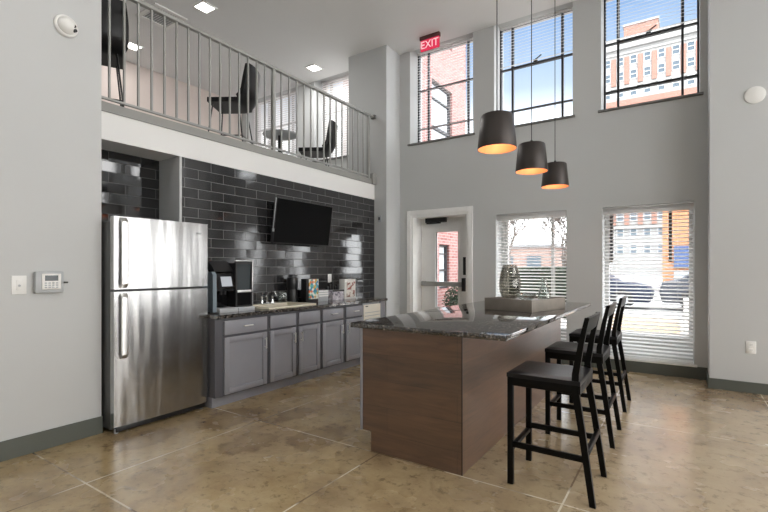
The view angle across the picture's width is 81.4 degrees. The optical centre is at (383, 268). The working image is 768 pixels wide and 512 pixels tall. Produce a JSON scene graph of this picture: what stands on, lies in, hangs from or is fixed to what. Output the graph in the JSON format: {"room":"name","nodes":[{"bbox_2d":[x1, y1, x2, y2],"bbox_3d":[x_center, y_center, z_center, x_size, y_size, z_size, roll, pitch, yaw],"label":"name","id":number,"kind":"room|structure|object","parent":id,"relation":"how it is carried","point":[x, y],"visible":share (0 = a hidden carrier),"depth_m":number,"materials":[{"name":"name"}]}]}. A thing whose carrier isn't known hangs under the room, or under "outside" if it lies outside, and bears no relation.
{"room":"common room","nodes":[
{"label":"common room","id":0,"kind":"room"},
{"bbox_2d":[0,0,100,441],"bbox_3d":[-4.129,-1.160,1.619,0.930,4.960,5.330,0,0,34],"label":"wall","id":1,"kind":"structure","parent":0,"point":[50,82],"depth_m":3.28,"materials":[{"name":"grey paint"}]},
{"bbox_2d":[11,276,26,294],"bbox_3d":[-2.559,0.117,3.131,0.013,0.131,0.086,0,0,34],"label":"wall switch","id":2,"kind":"object","parent":1,"relation":"attached to","point":[18,283],"visible":1,"depth_m":3.13,"materials":[{"name":"white plastic"}]},
{"bbox_2d":[33,271,67,292],"bbox_3d":[-2.438,0.102,3.275,0.054,0.156,0.210,0,0,34],"label":"alarm keypad","id":3,"kind":"object","parent":1,"relation":"attached to","point":[45,281],"visible":1,"depth_m":3.24,"materials":[{"name":"grey plastic"}]},
{"bbox_2d":[0,416,102,461],"bbox_3d":[-3.734,1.252,1.359,0.015,0.135,5.335,0,0,34],"label":"baseboard","id":4,"kind":"structure","parent":1,"relation":"attached to","point":[31,443],"depth_m":3.27,"materials":[{"name":"grey paint"}]},
{"bbox_2d":[53,14,77,37],"bbox_3d":[-2.372,-1.825,3.349,0.083,0.164,0.164,0,0,34],"label":"security camera","id":5,"kind":"object","parent":1,"relation":"attached to","point":[64,25],"visible":1,"depth_m":3.33,"materials":[{"name":"white plastic"}]},
{"bbox_2d":[101,111,373,199],"bbox_3d":[-1.642,-1.258,5.777,0.674,0.245,4.350,0,0,34],"label":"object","id":6,"kind":"structure","parent":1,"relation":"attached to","point":[120,134],"depth_m":4.73,"materials":[{"name":"white paint"}]},
{"bbox_2d":[101,101,373,184],"bbox_3d":[-1.414,-1.423,5.626,0.160,0.085,4.350,0,0,34],"label":"curb","id":7,"kind":"object","parent":6,"relation":"on","point":[105,106],"visible":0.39,"depth_m":4.86,"materials":[{"name":"grey paint"}]},
{"bbox_2d":[101,0,376,184],"bbox_3d":[-1.354,-1.955,5.592,0.085,1.150,4.340,0,0,34],"label":"guard railing","id":8,"kind":"object","parent":7,"relation":"on","point":[373,176],"visible":0.87,"depth_m":5.08,"materials":[{"name":"grey metal"}]},
{"bbox_2d":[101,149,158,221],"bbox_3d":[-2.747,0.092,4.450,0.300,2.455,0.915,0,0,34],"label":"wall niche","id":9,"kind":"object","parent":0,"point":[129,183],"visible":0.21,"depth_m":4.47,"materials":[{"name":"black tile"}]},
{"bbox_2d":[159,156,181,221],"bbox_3d":[-2.220,0.092,4.637,0.372,2.455,0.026,0,0,34],"label":"panel","id":10,"kind":"object","parent":9,"relation":"attached to","point":[170,170],"visible":0.36,"depth_m":4.61,"materials":[{"name":"grey paint"}]},
{"bbox_2d":[101,61,241,140],"bbox_3d":[-4.681,-2.410,7.729,0.150,2.460,5.300,0,0,34],"label":"wall","id":11,"kind":"structure","parent":0,"point":[131,68],"depth_m":8.43,"materials":[{"name":"paint"}]},
{"bbox_2d":[182,157,373,303],"bbox_3d":[-1.390,0.092,6.159,0.670,2.455,3.435,0,0,34],"label":"wall","id":12,"kind":"structure","parent":0,"point":[236,205],"depth_m":5.50,"materials":[{"name":"grey tile"}]},
{"bbox_2d":[270,197,332,246],"bbox_3d":[-1.082,-0.583,5.847,0.190,0.560,1.055,0,0,34],"label":"television","id":13,"kind":"object","parent":12,"relation":"attached to","point":[294,222],"visible":1,"depth_m":5.76,"materials":[{"name":"black plastic"}]},
{"bbox_2d":[328,274,331,281],"bbox_3d":[-0.785,0.145,6.457,0.010,0.120,0.080,0,0,34],"label":"power outlet","id":14,"kind":"object","parent":12,"relation":"attached to","point":[329,275],"visible":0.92,"depth_m":6.46,"materials":[{"name":"white plastic"}]},
{"bbox_2d":[121,0,575,98],"bbox_3d":[-0.739,-3.740,2.051,13.300,0.200,10.400,0,0,34],"label":"ceiling","id":15,"kind":"structure","parent":0,"point":[291,36],"depth_m":6.83,"materials":[{"name":"paint"}]},
{"bbox_2d":[128,41,143,51],"bbox_3d":[-4.111,-3.634,7.314,0.240,0.012,0.240,0,0,34],"label":"recessed light","id":16,"kind":"object","parent":15,"relation":"in","point":[133,46],"visible":0.63,"depth_m":7.31,"materials":[{"name":"white plastic"}]},
{"bbox_2d":[128,43,141,49],"bbox_3d":[-4.111,-3.635,7.314,0.190,0.008,0.190,0,0,34],"label":"diffuser","id":17,"kind":"object","parent":16,"relation":"attached to","point":[133,46],"depth_m":7.31,"materials":[{"name":"white plastic"}]},
{"bbox_2d":[135,2,187,29],"bbox_3d":[-3.216,-3.630,6.456,0.520,0.020,0.480,0,0,34],"label":"ceiling vent","id":18,"kind":"object","parent":15,"relation":"in","point":[145,13],"visible":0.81,"depth_m":6.45,"materials":[{"name":"white plastic"}]},
{"bbox_2d":[192,0,217,13],"bbox_3d":[-2.497,-3.634,6.219,0.240,0.012,0.240,0,0,34],"label":"recessed light","id":19,"kind":"object","parent":15,"relation":"in","point":[202,6],"visible":1,"depth_m":6.21,"materials":[{"name":"white plastic"}]},
{"bbox_2d":[195,2,213,12],"bbox_3d":[-2.497,-3.635,6.219,0.190,0.008,0.190,0,0,34],"label":"diffuser","id":20,"kind":"object","parent":19,"relation":"attached to","point":[204,7],"depth_m":6.22,"materials":[{"name":"white plastic"}]},
{"bbox_2d":[305,64,322,71],"bbox_3d":[-1.269,-3.634,8.104,0.240,0.012,0.240,0,0,34],"label":"recessed light","id":21,"kind":"object","parent":15,"relation":"in","point":[313,67],"visible":1,"depth_m":8.11,"materials":[{"name":"white plastic"}]},
{"bbox_2d":[307,65,320,70],"bbox_3d":[-1.269,-3.635,8.104,0.190,0.008,0.190,0,0,34],"label":"diffuser","id":22,"kind":"object","parent":21,"relation":"attached to","point":[311,67],"depth_m":8.09,"materials":[{"name":"white plastic"}]},
{"bbox_2d":[420,31,440,51],"bbox_3d":[0.717,-3.527,6.966,0.340,0.225,0.060,0,0,34],"label":"exit sign","id":23,"kind":"object","parent":15,"relation":"hanging from","point":[430,41],"visible":1,"depth_m":6.94,"materials":[{"name":"red plastic"}]},
{"bbox_2d":[477,0,516,153],"bbox_3d":[0.887,-2.288,3.506,0.302,2.705,0.302,0,0,34],"label":"pendant lamp","id":24,"kind":"object","parent":15,"relation":"hanging from","point":[497,135],"visible":1,"depth_m":3.41,"materials":[{"name":"brown metal"}]},
{"bbox_2d":[515,0,547,174],"bbox_3d":[1.427,-2.288,4.319,0.302,2.705,0.302,0,0,34],"label":"pendant lamp","id":25,"kind":"object","parent":15,"relation":"hanging from","point":[531,155],"visible":1,"depth_m":4.22,"materials":[{"name":"brown metal"}]},
{"bbox_2d":[541,160,568,188],"bbox_3d":[1.965,-2.288,5.129,0.302,2.705,0.302,0,0,34],"label":"pendant lamp","id":26,"kind":"object","parent":15,"relation":"hanging from","point":[556,177],"visible":0.91,"depth_m":5.01,"materials":[{"name":"brown metal"}]},
{"bbox_2d":[349,45,399,316],"bbox_3d":[-0.167,-1.160,7.667,0.780,4.960,0.430,0,0,34],"label":"wall pier","id":27,"kind":"object","parent":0,"point":[374,74],"visible":0.5,"depth_m":7.41,"materials":[{"name":"grey paint"}]},
{"bbox_2d":[0,364,767,511],"bbox_3d":[-0.628,1.380,2.218,13.300,0.120,10.800,0,0,34],"label":"floor","id":28,"kind":"structure","parent":0,"point":[682,444],"depth_m":3.00,"materials":[{"name":"concrete"}]},
{"bbox_2d":[101,216,207,433],"bbox_3d":[-2.210,0.454,4.069,0.856,1.733,0.835,0,0,34],"label":"refrigerator","id":29,"kind":"object","parent":28,"relation":"on","point":[154,272],"visible":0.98,"depth_m":3.76,"materials":[{"name":"grey metal"}]},
{"bbox_2d":[205,314,266,407],"bbox_3d":[-1.633,0.896,4.590,0.656,0.847,0.638,0,0,34],"label":"base cabinet","id":30,"kind":"object","parent":28,"relation":"on","point":[237,346],"visible":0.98,"depth_m":4.36,"materials":[{"name":"paint"}]},
{"bbox_2d":[208,297,387,318],"bbox_3d":[-1.016,0.457,5.526,0.650,0.033,2.887,0,0,34],"label":"countertop","id":31,"kind":"structure","parent":30,"relation":"on","point":[357,300],"depth_m":5.06,"materials":[{"name":"stone"}]},
{"bbox_2d":[203,260,254,312],"bbox_3d":[-1.667,0.179,4.627,0.445,0.522,0.506,0,0,34],"label":"coffee machine","id":32,"kind":"object","parent":31,"relation":"on","point":[230,285],"visible":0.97,"depth_m":4.57,"materials":[{"name":"black plastic"}]},
{"bbox_2d":[208,261,232,271],"bbox_3d":[-1.751,-0.022,4.585,0.350,0.115,0.222,0,0,34],"label":"hood","id":33,"kind":"object","parent":32,"relation":"attached to","point":[213,266],"depth_m":4.50,"materials":[{"name":"black plastic"}]},
{"bbox_2d":[210,307,237,312],"bbox_3d":[-1.603,0.417,4.470,0.165,0.045,0.215,0,0,34],"label":"drip tray","id":34,"kind":"object","parent":32,"relation":"on","point":[217,309],"depth_m":4.41,"materials":[{"name":"grey plastic"}]},
{"bbox_2d":[258,290,276,303],"bbox_3d":[-1.331,0.338,5.253,0.201,0.162,0.220,0,0,34],"label":"faucet","id":35,"kind":"object","parent":31,"relation":"on","point":[270,291],"visible":0.99,"depth_m":5.26,"materials":[{"name":"silver metal"}]},
{"bbox_2d":[253,301,315,309],"bbox_3d":[-1.234,0.510,5.188,0.525,0.180,0.740,0,0,34],"label":"sink","id":36,"kind":"object","parent":31,"relation":"in","point":[277,305],"visible":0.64,"depth_m":5.24,"materials":[{"name":"beige ceramic"}]},
{"bbox_2d":[260,304,297,306],"bbox_3d":[-1.215,0.519,5.176,0.390,0.162,0.640,0,0,34],"label":"basin","id":37,"kind":"object","parent":36,"relation":"in","point":[261,305],"depth_m":5.33,"materials":[{"name":"beige ceramic"}]},
{"bbox_2d":[287,274,297,301],"bbox_3d":[-1.166,0.259,5.675,0.142,0.362,0.142,0,0,34],"label":"coffee canister","id":38,"kind":"object","parent":31,"relation":"on","point":[292,280],"visible":0.87,"depth_m":5.62,"materials":[{"name":"black plastic"}]},
{"bbox_2d":[301,278,318,302],"bbox_3d":[-0.955,0.287,5.753,0.105,0.305,0.220,0,0,34],"label":"rack","id":39,"kind":"object","parent":31,"relation":"on","point":[309,287],"visible":0.95,"depth_m":5.69,"materials":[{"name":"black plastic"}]},
{"bbox_2d":[318,290,327,301],"bbox_3d":[-0.844,0.365,5.956,0.106,0.150,0.200,0,0,34],"label":"box","id":40,"kind":"object","parent":31,"relation":"on","point":[323,294],"visible":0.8,"depth_m":5.92,"materials":[{"name":"grey plastic"}]},
{"bbox_2d":[325,282,343,300],"bbox_3d":[-0.697,0.315,6.206,0.174,0.250,0.240,0,0,34],"label":"caddy","id":41,"kind":"object","parent":31,"relation":"on","point":[334,293],"visible":0.93,"depth_m":6.16,"materials":[{"name":"black plastic"}]},
{"bbox_2d":[328,289,343,300],"bbox_3d":[-0.698,0.370,6.207,0.170,0.140,0.240,0,0,34],"label":"basket","id":42,"kind":"object","parent":41,"relation":"on","point":[333,294],"depth_m":6.12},
{"bbox_2d":[339,279,354,298],"bbox_3d":[-0.525,0.297,6.437,0.104,0.285,0.255,0,0,34],"label":"floral box","id":43,"kind":"object","parent":31,"relation":"on","point":[348,285],"visible":0.89,"depth_m":6.37,"materials":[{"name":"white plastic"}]},
{"bbox_2d":[265,308,319,392],"bbox_3d":[-1.227,0.896,5.200,0.656,0.847,0.825,0,0,34],"label":"base cabinet","id":44,"kind":"object","parent":28,"relation":"on","point":[293,337],"visible":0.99,"depth_m":4.99,"materials":[{"name":"paint"}]},
{"bbox_2d":[317,303,363,376],"bbox_3d":[-0.760,0.896,5.904,0.656,0.847,0.862,0,0,34],"label":"base cabinet","id":45,"kind":"object","parent":28,"relation":"on","point":[339,341],"visible":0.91,"depth_m":5.68,"materials":[{"name":"paint"}]},
{"bbox_2d":[363,301,379,319],"bbox_3d":[-0.419,0.887,6.446,0.624,0.825,0.413,0,0,34],"label":"appliance","id":46,"kind":"object","parent":28,"relation":"on","point":[371,309],"visible":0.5,"depth_m":6.26,"materials":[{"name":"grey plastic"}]},
{"bbox_2d":[379,301,384,317],"bbox_3d":[-0.275,0.897,6.675,0.612,0.846,0.122,0,0,34],"label":"end panel","id":47,"kind":"object","parent":28,"relation":"on","point":[382,303],"visible":0.08,"depth_m":6.50,"materials":[{"name":"grey paint"}]},
{"bbox_2d":[360,318,560,475],"bbox_3d":[0.941,0.878,4.226,0.802,0.883,2.827,0,0,34],"label":"kitchen island","id":48,"kind":"object","parent":28,"relation":"on","point":[439,402],"visible":0.86,"depth_m":3.08,"materials":[{"name":"brown wood"}]},
{"bbox_2d":[351,301,590,340],"bbox_3d":[1.076,0.420,4.245,1.170,0.034,3.027,0,0,34],"label":"island countertop","id":49,"kind":"structure","parent":48,"relation":"on","point":[469,320],"depth_m":3.38,"materials":[{"name":"stone"}]},
{"bbox_2d":[485,295,564,312],"bbox_3d":[1.399,0.347,4.430,0.610,0.112,0.522,0,0,-40],"label":"serving tray","id":50,"kind":"object","parent":49,"relation":"on","point":[519,303],"visible":1,"depth_m":4.26,"materials":[{"name":"grey wood"}]},
{"bbox_2d":[507,312,606,508],"bbox_3d":[1.079,0.797,2.779,0.501,1.045,0.468,0,0,34],"label":"bar stool","id":51,"kind":"object","parent":28,"relation":"on","point":[575,379],"visible":1,"depth_m":2.72,"materials":[{"name":"black wood"}]},
{"bbox_2d":[545,302,621,448],"bbox_3d":[1.608,0.797,3.596,0.501,1.045,0.468,0,0,34],"label":"bar stool","id":52,"kind":"object","parent":28,"relation":"on","point":[559,350],"visible":0.93,"depth_m":3.52,"materials":[{"name":"black wood"}]},
{"bbox_2d":[569,296,630,412],"bbox_3d":[2.139,0.797,4.414,0.501,1.045,0.468,0,0,34],"label":"bar stool","id":53,"kind":"object","parent":28,"relation":"on","point":[616,334],"visible":0.63,"depth_m":4.28,"materials":[{"name":"black wood"}]},
{"bbox_2d":[242,0,707,367],"bbox_3d":[2.337,-1.260,6.503,13.100,5.160,0.420,0,0,34],"label":"wall","id":54,"kind":"structure","parent":0,"point":[655,153],"depth_m":6.08,"materials":[{"name":"grey paint"}]},
{"bbox_2d":[258,94,293,155],"bbox_3d":[-2.284,-2.885,9.541,1.610,1.660,0.430,0,0,34],"label":"window","id":55,"kind":"structure","parent":54,"relation":"in","point":[293,94],"depth_m":9.81,"materials":[{"name":"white glass"}]},
{"bbox_2d":[254,91,296,156],"bbox_3d":[-2.268,-2.887,9.566,1.500,1.586,0.056,0,0,34],"label":"window blind","id":56,"kind":"object","parent":55,"relation":"attached to","point":[292,109],"visible":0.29,"depth_m":9.54,"materials":[{"name":"white plastic"}]},
{"bbox_2d":[312,83,348,162],"bbox_3d":[-0.801,-2.885,8.556,1.170,1.660,0.430,0,0,34],"label":"window","id":57,"kind":"structure","parent":54,"relation":"in","point":[344,156],"depth_m":8.57,"materials":[{"name":"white glass"}]},
{"bbox_2d":[322,75,348,158],"bbox_3d":[-0.785,-2.887,8.581,1.060,1.586,0.056,0,0,34],"label":"window blind","id":58,"kind":"object","parent":57,"relation":"attached to","point":[346,76],"visible":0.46,"depth_m":8.64,"materials":[{"name":"white plastic"}]},
{"bbox_2d":[407,206,472,312],"bbox_3d":[0.976,0.180,7.351,1.174,2.280,0.372,0,0,34],"label":"door","id":59,"kind":"structure","parent":54,"relation":"in","point":[422,229],"depth_m":7.50,"materials":[{"name":"white paint"}]},
{"bbox_2d":[407,39,474,145],"bbox_3d":[1.008,-2.885,7.355,1.194,1.660,0.430,0,0,34],"label":"window","id":60,"kind":"structure","parent":54,"relation":"in","point":[468,51],"depth_m":7.44,"materials":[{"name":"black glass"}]},
{"bbox_2d":[417,37,472,140],"bbox_3d":[1.023,-2.887,7.381,1.080,1.586,0.056,0,0,34],"label":"window blind","id":61,"kind":"object","parent":60,"relation":"attached to","point":[468,39],"visible":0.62,"depth_m":7.40,"materials":[{"name":"white plastic"}]},
{"bbox_2d":[502,217,565,340],"bbox_3d":[2.176,0.189,6.541,1.060,1.978,0.375,0,0,34],"label":"window","id":62,"kind":"structure","parent":54,"relation":"in","point":[507,222],"depth_m":6.87,"materials":[{"name":"clear glass"}]},
{"bbox_2d":[496,210,565,341],"bbox_3d":[2.118,0.173,6.453,0.998,1.942,0.075,0,0,34],"label":"window blind","id":63,"kind":"object","parent":62,"relation":"attached to","point":[547,215],"visible":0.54,"depth_m":6.42,"materials":[{"name":"white plastic"}]},
{"bbox_2d":[500,9,574,127],"bbox_3d":[2.216,-2.885,6.553,1.177,1.660,0.430,0,0,34],"label":"window","id":64,"kind":"structure","parent":54,"relation":"in","point":[562,56],"depth_m":6.60,"materials":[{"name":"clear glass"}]},
{"bbox_2d":[500,7,572,68],"bbox_3d":[2.233,-3.374,6.577,1.065,0.611,0.056,0,0,34],"label":"window blind","id":65,"kind":"object","parent":64,"relation":"attached to","point":[570,8],"visible":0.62,"depth_m":6.56,"materials":[{"name":"white plastic"}]},
{"bbox_2d":[605,210,696,366],"bbox_3d":[3.380,0.189,5.741,1.056,1.978,0.375,0,0,34],"label":"window","id":66,"kind":"structure","parent":54,"relation":"in","point":[692,212],"depth_m":5.70,"materials":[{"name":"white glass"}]},
{"bbox_2d":[603,202,693,362],"bbox_3d":[3.319,0.178,5.651,0.994,1.932,0.083,0,0,34],"label":"window blind","id":67,"kind":"object","parent":66,"relation":"attached to","point":[680,206],"visible":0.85,"depth_m":5.61,"materials":[{"name":"white plastic"}]},
{"bbox_2d":[598,0,703,112],"bbox_3d":[3.415,-2.885,5.757,1.139,1.660,0.430,0,0,34],"label":"window","id":68,"kind":"structure","parent":54,"relation":"in","point":[682,26],"depth_m":5.76,"materials":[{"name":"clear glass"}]},
{"bbox_2d":[605,0,696,42],"bbox_3d":[3.431,-3.374,5.782,1.030,0.611,0.056,0,0,34],"label":"window blind","id":69,"kind":"object","parent":68,"relation":"attached to","point":[613,0],"visible":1,"depth_m":5.82,"materials":[{"name":"white plastic"}]},
{"bbox_2d":[562,359,767,394],"bbox_3d":[2.804,1.248,5.679,3.710,0.145,0.435,0,0,34],"label":"baseboard","id":70,"kind":"structure","parent":54,"relation":"attached to","point":[631,366],"depth_m":5.34,"materials":[{"name":"grey paint"}]},
{"bbox_2d":[708,0,767,383],"bbox_3d":[4.025,-1.160,4.872,0.782,4.960,0.450,0,0,34],"label":"wall","id":71,"kind":"structure","parent":0,"point":[737,29],"depth_m":4.78,"materials":[{"name":"grey paint"}]},
{"bbox_2d":[746,341,755,353],"bbox_3d":[3.878,0.837,4.717,0.084,0.130,0.011,0,0,34],"label":"power outlet","id":72,"kind":"object","parent":71,"relation":"attached to","point":[750,345],"visible":1,"depth_m":4.71,"materials":[{"name":"white plastic"}]},
{"bbox_3d":[-3.092,-1.310,6.734,3.800,0.140,5.200,0,0,34],"label":"floor","id":73,"kind":"structure","parent":0,"visible":0},
{"bbox_2d":[101,0,128,106],"bbox_3d":[-2.835,-1.984,4.439,0.506,1.211,0.591,0,0,-31],"label":"chair","id":74,"kind":"object","parent":73,"relation":"on","point":[116,5],"visible":0.41,"depth_m":4.33,"materials":[{"name":"black leather"}]},
{"bbox_2d":[207,63,260,143],"bbox_3d":[-1.878,-1.934,5.634,0.591,1.112,0.506,0,0,2],"label":"chair","id":75,"kind":"object","parent":73,"relation":"on","point":[252,70],"visible":0.76,"depth_m":5.50,"materials":[{"name":"black plastic"}]},
{"bbox_2d":[263,129,295,152],"bbox_3d":[-1.644,-1.752,7.069,0.540,0.745,0.540,0,0,34],"label":"round table","id":76,"kind":"object","parent":73,"relation":"on","point":[268,132],"visible":0.32,"depth_m":7.04,"materials":[{"name":"grey plastic"}]},
{"bbox_2d":[298,120,337,165],"bbox_3d":[-1.023,-1.809,6.975,0.590,0.862,0.506,0,0,2],"label":"chair","id":77,"kind":"object","parent":73,"relation":"on","point":[300,149],"visible":0.64,"depth_m":6.80,"materials":[{"name":"black plastic"}]},
{"label":"outside","id":78,"kind":"structure","parent":0,"visible":0},
{"bbox_2d":[610,275,682,320],"bbox_3d":[40.639,1.410,61.213,120.000,0.100,133.050,0,0,34],"label":"ground","id":79,"kind":"structure","parent":78,"point":[632,276],"depth_m":16.28,"materials":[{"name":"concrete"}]},
{"bbox_2d":[509,219,533,267],"bbox_3d":[6.340,-1.204,21.836,2.493,5.148,3.507,0,0,34],"label":"bare tree","id":80,"kind":"object","parent":79,"relation":"on","point":[511,222],"visible":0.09,"depth_m":21.88,"materials":[{"name":"grey plant"}]},
{"bbox_2d":[510,245,564,267],"bbox_3d":[10.657,-0.255,39.737,10.200,3.150,6.400,0,0,34],"label":"brick building","id":81,"kind":"structure","parent":79,"relation":"on","point":[526,246],"depth_m":35.47,"materials":[{"name":"brick"}]},
{"bbox_2d":[538,216,615,265],"bbox_3d":[9.594,-1.064,22.161,3.569,4.869,2.616,0,0,34],"label":"bare tree","id":82,"kind":"object","parent":79,"relation":"on","point":[559,218],"visible":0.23,"depth_m":22.63,"materials":[{"name":"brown plant"}]},
{"bbox_2d":[546,267,653,308],"bbox_3d":[7.167,0.651,16.247,4.512,1.419,1.790,0,0,34],"label":"parked car","id":83,"kind":"object","parent":79,"relation":"on","point":[629,283],"visible":0.24,"depth_m":14.68,"materials":[{"name":"blue paint"}]},
{"bbox_2d":[606,16,696,273],"bbox_3d":[57.921,-24.380,88.600,30.500,51.400,13.100,0,0,34],"label":"hotel building","id":84,"kind":"structure","parent":79,"relation":"on","point":[656,58],"depth_m":86.38,"materials":[{"name":"white brick"}]},
{"bbox_2d":[659,276,688,307],"bbox_3d":[11.248,0.651,13.898,4.512,1.419,1.790,0,0,34],"label":"parked car","id":85,"kind":"object","parent":79,"relation":"on","point":[676,280],"visible":0.24,"depth_m":14.20,"materials":[{"name":"grey paint"}]},
{"bbox_2d":[662,210,688,280],"bbox_3d":[23.436,-2.980,25.221,13.050,8.600,8.250,0,0,34],"label":"brick building","id":86,"kind":"structure","parent":79,"relation":"on","point":[675,212],"depth_m":25.07,"materials":[{"name":"orange brick"}]},
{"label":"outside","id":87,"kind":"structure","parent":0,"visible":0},
{"bbox_2d":[561,318,682,335],"bbox_3d":[5.655,1.345,8.519,32.000,0.030,6.550,0,0,34],"label":"pavement","id":88,"kind":"structure","parent":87,"point":[564,318],"depth_m":10.54,"materials":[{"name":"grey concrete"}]},
{"bbox_2d":[343,45,465,306],"bbox_3d":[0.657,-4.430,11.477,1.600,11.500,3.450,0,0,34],"label":"brick building","id":89,"kind":"structure","parent":88,"relation":"on","point":[447,242],"depth_m":11.56,"materials":[{"name":"red brick"}]},
{"bbox_2d":[442,287,457,306],"bbox_3d":[1.727,0.878,10.879,0.622,0.889,0.613,0,0,34],"label":"shrub","id":90,"kind":"object","parent":88,"relation":"on","point":[452,301],"visible":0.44,"depth_m":10.80,"materials":[{"name":"green plant"}]},
{"bbox_2d":[509,267,565,317],"bbox_3d":[3.724,0.636,13.019,3.745,1.458,0.991,0,0,34],"label":"hedge","id":91,"kind":"object","parent":88,"relation":"on","point":[523,268],"visible":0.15,"depth_m":12.29,"materials":[{"name":"green plant"}]},
{"bbox_2d":[611,314,679,335],"bbox_3d":[5.473,1.245,9.690,1.600,0.170,3.000,0,0,34],"label":"planter bed","id":92,"kind":"object","parent":88,"relation":"on","point":[663,320],"visible":0.3,"depth_m":9.20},
{"bbox_2d":[683,298,688,333],"bbox_3d":[6.224,0.965,8.651,0.700,0.730,0.500,0,0,34],"label":"base cabinet","id":93,"kind":"object","parent":88,"relation":"on","point":[684,310],"visible":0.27,"depth_m":8.62,"materials":[{"name":"white paint"}]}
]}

